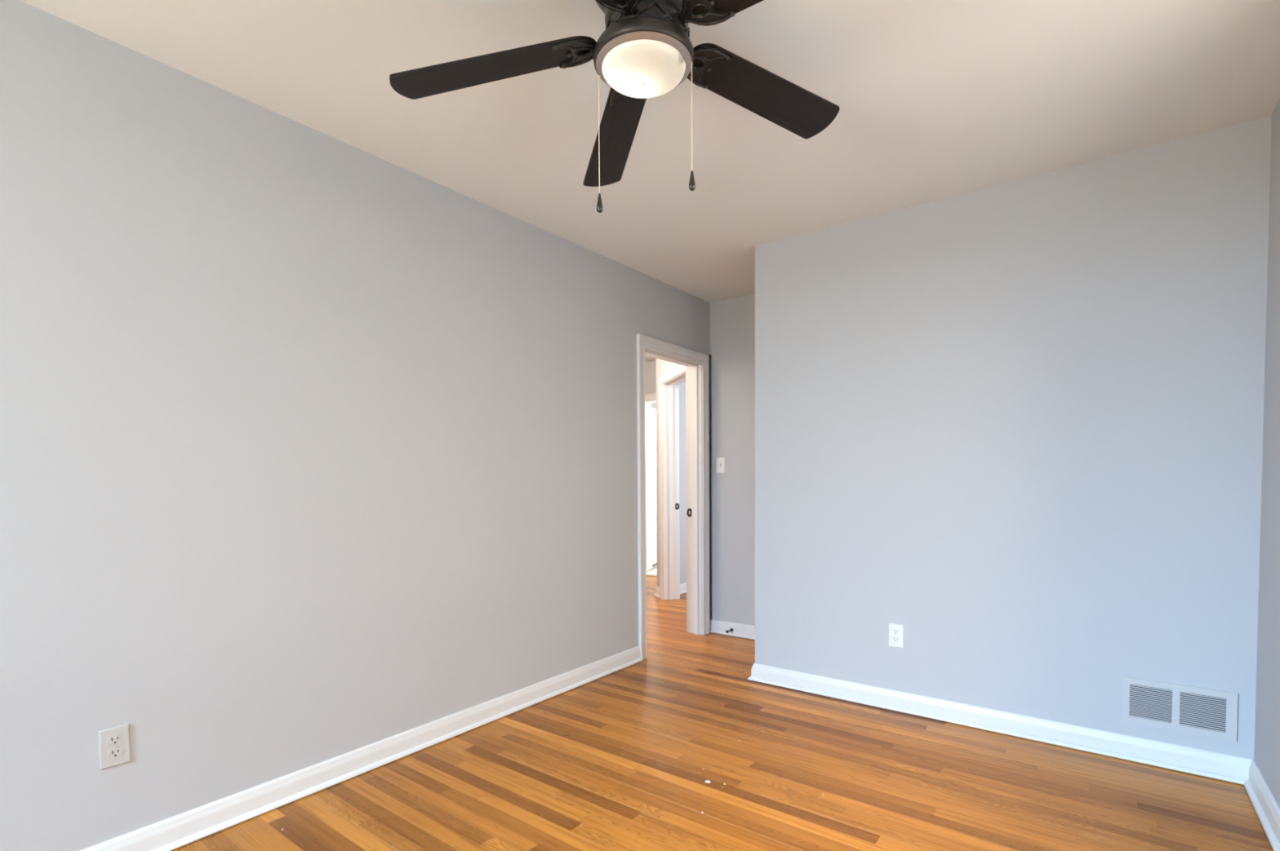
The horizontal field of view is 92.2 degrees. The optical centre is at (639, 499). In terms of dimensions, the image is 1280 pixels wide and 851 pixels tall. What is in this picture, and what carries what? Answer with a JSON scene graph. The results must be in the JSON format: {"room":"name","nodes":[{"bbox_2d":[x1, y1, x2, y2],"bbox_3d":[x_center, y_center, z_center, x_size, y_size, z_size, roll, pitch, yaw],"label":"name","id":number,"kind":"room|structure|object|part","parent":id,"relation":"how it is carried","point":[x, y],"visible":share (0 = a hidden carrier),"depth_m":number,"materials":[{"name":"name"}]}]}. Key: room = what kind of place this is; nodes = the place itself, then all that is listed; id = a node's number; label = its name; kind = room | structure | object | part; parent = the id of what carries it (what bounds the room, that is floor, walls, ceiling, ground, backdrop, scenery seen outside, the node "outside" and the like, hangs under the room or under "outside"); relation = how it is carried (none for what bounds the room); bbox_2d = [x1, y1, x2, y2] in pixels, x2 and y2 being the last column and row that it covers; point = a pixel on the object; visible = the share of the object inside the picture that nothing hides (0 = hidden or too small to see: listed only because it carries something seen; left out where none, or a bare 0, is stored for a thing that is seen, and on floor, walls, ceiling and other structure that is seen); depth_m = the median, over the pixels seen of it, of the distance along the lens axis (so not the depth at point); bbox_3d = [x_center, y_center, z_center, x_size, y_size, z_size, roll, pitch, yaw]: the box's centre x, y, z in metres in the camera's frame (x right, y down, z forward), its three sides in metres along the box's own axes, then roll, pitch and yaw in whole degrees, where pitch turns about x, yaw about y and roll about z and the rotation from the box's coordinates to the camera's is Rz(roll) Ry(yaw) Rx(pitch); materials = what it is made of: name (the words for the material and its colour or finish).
{"room":"empty bedroom","nodes":[
{"label":"empty bedroom","id":0,"kind":"room"},
{"bbox_2d":[0,0,711,850],"bbox_3d":[-1.383,-0.158,2.143,0.128,2.497,6.409,1,2,37],"label":"wall","id":1,"kind":"structure","parent":0,"point":[316,447],"depth_m":2.13,"materials":[{"name":"grey paint"}]},
{"bbox_2d":[98,724,130,769],"bbox_3d":[-1.556,0.734,1.824,0.007,0.114,0.070,1,2,37],"label":"wall outlet","id":2,"kind":"object","parent":1,"relation":"attached to","point":[114,743],"visible":1,"depth_m":1.82,"materials":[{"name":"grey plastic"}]},
{"bbox_2d":[106,734,122,746],"bbox_3d":[-1.554,0.714,1.822,0.003,0.029,0.034,1,2,37],"label":"receptacle","id":3,"kind":"object","parent":2,"relation":"attached to","point":[112,740],"depth_m":1.82,"materials":[{"name":"grey plastic"}]},
{"bbox_2d":[107,747,122,759],"bbox_3d":[-1.554,0.753,1.824,0.003,0.029,0.034,1,2,37],"label":"receptacle","id":4,"kind":"object","parent":2,"relation":"attached to","point":[113,753],"depth_m":1.82,"materials":[{"name":"grey plastic"}]},
{"bbox_2d":[80,645,642,850],"bbox_3d":[-1.582,1.056,1.779,0.030,0.092,5.273,1,2,37],"label":"baseboard","id":5,"kind":"structure","parent":1,"relation":"attached to","point":[171,833],"depth_m":2.35,"materials":[{"name":"white paint"}]},
{"bbox_2d":[636,333,709,660],"bbox_3d":[0.190,-0.016,4.238,0.168,2.049,0.849,1,2,37],"label":"door frame","id":6,"kind":"structure","parent":1,"relation":"in","point":[696,363],"depth_m":4.48,"materials":[{"name":"white paint"}]},
{"bbox_3d":[0.131,-0.017,4.283,0.020,2.049,0.849,1,2,37],"label":"casing","id":7,"kind":"part","parent":6,"relation":"part of","materials":[{"name":"white paint"}]},
{"bbox_3d":[0.363,0.102,4.543,0.038,0.058,0.004,1,2,37],"label":"strike plate","id":8,"kind":"part","parent":6,"relation":"part of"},
{"bbox_2d":[19,0,1279,302],"bbox_3d":[-0.218,-1.375,1.181,2.974,0.100,6.349,1,2,37],"label":"ceiling","id":9,"kind":"structure","parent":0,"point":[936,100],"depth_m":2.08,"materials":[{"name":"paint"}]},
{"bbox_2d":[389,0,839,213],"bbox_3d":[0.045,-1.035,1.497,1.210,0.605,1.242,1,2,37],"label":"ceiling fan","id":10,"kind":"object","parent":9,"relation":"hanging from","point":[645,50],"visible":1,"depth_m":1.56,"materials":[{"name":"black wood"}]},
{"bbox_3d":[-0.367,-1.089,1.561,0.524,0.100,0.133,0,2,3],"label":"blade","id":11,"kind":"part","parent":10,"relation":"part of","materials":[{"name":"brown wood"}]},
{"bbox_3d":[-0.105,-0.929,1.572,0.004,0.296,0.003,1,2,37],"label":"pull chain","id":12,"kind":"part","parent":10,"relation":"part of","materials":[{"name":"silver metal"}]},
{"bbox_3d":[-0.080,-1.117,1.901,0.133,0.086,0.524,-1,2,-12],"label":"blade","id":13,"kind":"part","parent":10,"relation":"part of","materials":[{"name":"brown wood"}]},
{"bbox_3d":[0.009,-1.050,1.529,0.207,0.039,0.207,1,2,37],"label":"lamp shade","id":14,"kind":"part","parent":10,"relation":"part of","materials":[{"name":"white glass"}]},
{"bbox_3d":[0.128,-0.948,1.519,0.004,0.276,0.003,1,2,37],"label":"pull chain","id":15,"kind":"part","parent":10,"relation":"part of","materials":[{"name":"silver metal"}]},
{"bbox_3d":[0.309,-1.121,1.274,0.524,0.050,0.133,1,2,39],"label":"blade","id":16,"kind":"part","parent":10,"relation":"part of","materials":[{"name":"brown wood"}]},
{"bbox_3d":[0.348,-1.138,1.726,0.524,0.056,0.133,-2,2,-33],"label":"blade","id":17,"kind":"part","parent":10,"relation":"part of","materials":[{"name":"brown wood"}]},
{"bbox_2d":[644,355,655,362],"bbox_3d":[0.623,-1.564,4.918,6.500,0.100,7.100,1,2,37],"label":"ceiling","id":18,"kind":"structure","parent":0,"point":[646,358],"depth_m":6.97,"materials":[{"name":"paint"}]},
{"bbox_2d":[644,360,656,395],"bbox_3d":[-0.172,-0.344,7.443,2.230,2.497,0.140,1,2,37],"label":"wall","id":19,"kind":"structure","parent":0,"point":[650,366],"depth_m":7.09,"materials":[{"name":"grey paint"}]},
{"bbox_2d":[644,402,656,409],"bbox_3d":[0.632,-0.266,4.962,6.500,2.497,7.100,1,2,37],"label":"wall","id":20,"kind":"structure","parent":0,"point":[650,405],"depth_m":9.54,"materials":[{"name":"grey paint"}]},
{"bbox_2d":[646,572,657,576],"bbox_3d":[0.355,0.904,7.182,0.735,0.012,0.140,1,2,37],"label":"trim","id":21,"kind":"structure","parent":20,"relation":"attached to","point":[648,573],"depth_m":7.32,"materials":[{"name":"paint"}]},
{"bbox_2d":[653,586,659,598],"bbox_3d":[0.357,0.890,6.322,0.138,0.092,0.928,1,2,28],"label":"baseboard","id":22,"kind":"structure","parent":20,"relation":"attached to","point":[656,594],"depth_m":5.98,"materials":[{"name":"white paint"}]},
{"bbox_2d":[655,358,686,587],"bbox_3d":[0.913,-0.326,6.699,0.856,2.497,3.963,0,2,23],"label":"wall","id":23,"kind":"structure","parent":0,"point":[662,367],"depth_m":6.11,"materials":[{"name":"grey paint"}]},
{"bbox_2d":[644,393,657,571],"bbox_3d":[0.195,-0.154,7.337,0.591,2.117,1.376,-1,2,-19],"label":"door","id":24,"kind":"structure","parent":23,"relation":"in","point":[651,413],"depth_m":7.70,"materials":[{"name":"white paint"}]},
{"bbox_3d":[0.258,-0.144,7.027,0.891,2.117,0.020,1,2,37],"label":"casing","id":25,"kind":"part","parent":24,"relation":"part of","materials":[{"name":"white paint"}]},
{"bbox_2d":[658,364,685,599],"bbox_3d":[0.379,-0.086,5.438,0.180,2.107,0.916,-1,2,-14],"label":"door frame","id":26,"kind":"structure","parent":23,"relation":"in","point":[669,382],"depth_m":5.81,"materials":[{"name":"white paint"}]},
{"bbox_2d":[680,582,686,594],"bbox_3d":[1.207,0.856,7.177,0.030,0.092,2.740,1,2,37],"label":"baseboard","id":27,"kind":"structure","parent":23,"relation":"attached to","point":[683,586],"depth_m":6.15,"materials":[{"name":"white paint"}]},
{"bbox_2d":[170,566,1273,850],"bbox_3d":[-0.298,1.070,3.760,6.500,0.080,10.220,1,2,37],"label":"floor","id":28,"kind":"structure","parent":0,"point":[614,762],"depth_m":2.29,"materials":[{"name":"brown wood"}]},
{"bbox_2d":[708,293,755,626],"bbox_3d":[0.823,-0.220,4.418,0.862,2.440,0.120,1,2,37],"label":"wall","id":29,"kind":"structure","parent":0,"point":[731,362],"depth_m":4.46,"materials":[{"name":"grey paint"}]},
{"bbox_2d":[716,457,724,473],"bbox_3d":[0.588,-0.246,4.509,0.070,0.114,0.016,1,2,37],"label":"light switch","id":30,"kind":"object","parent":29,"relation":"attached to","point":[720,461],"visible":1,"depth_m":4.51,"materials":[{"name":"white plastic"}]},
{"bbox_2d":[755,115,1271,759],"bbox_3d":[1.737,-0.186,3.227,2.032,2.440,0.925,1,2,37],"label":"wall","id":31,"kind":"structure","parent":0,"point":[1015,427],"depth_m":2.68,"materials":[{"name":"grey paint"}]},
{"bbox_2d":[888,623,903,648],"bbox_3d":[1.262,0.674,3.034,0.070,0.114,0.007,1,2,37],"label":"wall outlet","id":32,"kind":"object","parent":31,"relation":"attached to","point":[895,631],"visible":1,"depth_m":3.03,"materials":[{"name":"white plastic"}]},
{"bbox_2d":[892,636,899,643],"bbox_3d":[1.260,0.694,3.033,0.034,0.029,0.003,1,2,37],"label":"receptacle","id":33,"kind":"object","parent":32,"relation":"attached to","point":[895,639],"depth_m":3.03,"materials":[{"name":"white plastic"}]},
{"bbox_2d":[892,628,899,635],"bbox_3d":[1.260,0.654,3.032,0.034,0.029,0.003,1,2,37],"label":"receptacle","id":34,"kind":"object","parent":32,"relation":"attached to","point":[895,631],"depth_m":3.03,"materials":[{"name":"white plastic"}]},
{"bbox_2d":[709,619,1252,784],"bbox_3d":[1.395,0.981,3.435,2.794,0.092,0.835,1,2,37],"label":"baseboard","id":35,"kind":"structure","parent":31,"relation":"attached to","point":[1221,766],"depth_m":2.74,"materials":[{"name":"white paint"}]},
{"bbox_2d":[1121,675,1239,742],"bbox_3d":[2.102,0.817,2.406,0.341,0.184,0.008,1,2,37],"label":"air vent","id":36,"kind":"object","parent":31,"relation":"in","point":[1202,712],"visible":1,"depth_m":2.40,"materials":[{"name":"white metal"}]},
{"bbox_2d":[1253,98,1279,808],"bbox_3d":[0.948,-0.085,0.390,0.120,2.440,6.409,1,2,37],"label":"wall","id":37,"kind":"structure","parent":0,"point":[1267,723],"depth_m":2.12,"materials":[{"name":"grey paint"}]},
{"bbox_2d":[1243,760,1279,850],"bbox_3d":[0.654,1.096,0.153,0.030,0.092,5.364,1,2,37],"label":"baseboard","id":38,"kind":"structure","parent":37,"relation":"attached to","point":[1268,811],"depth_m":2.06,"materials":[{"name":"white paint"}]}
]}

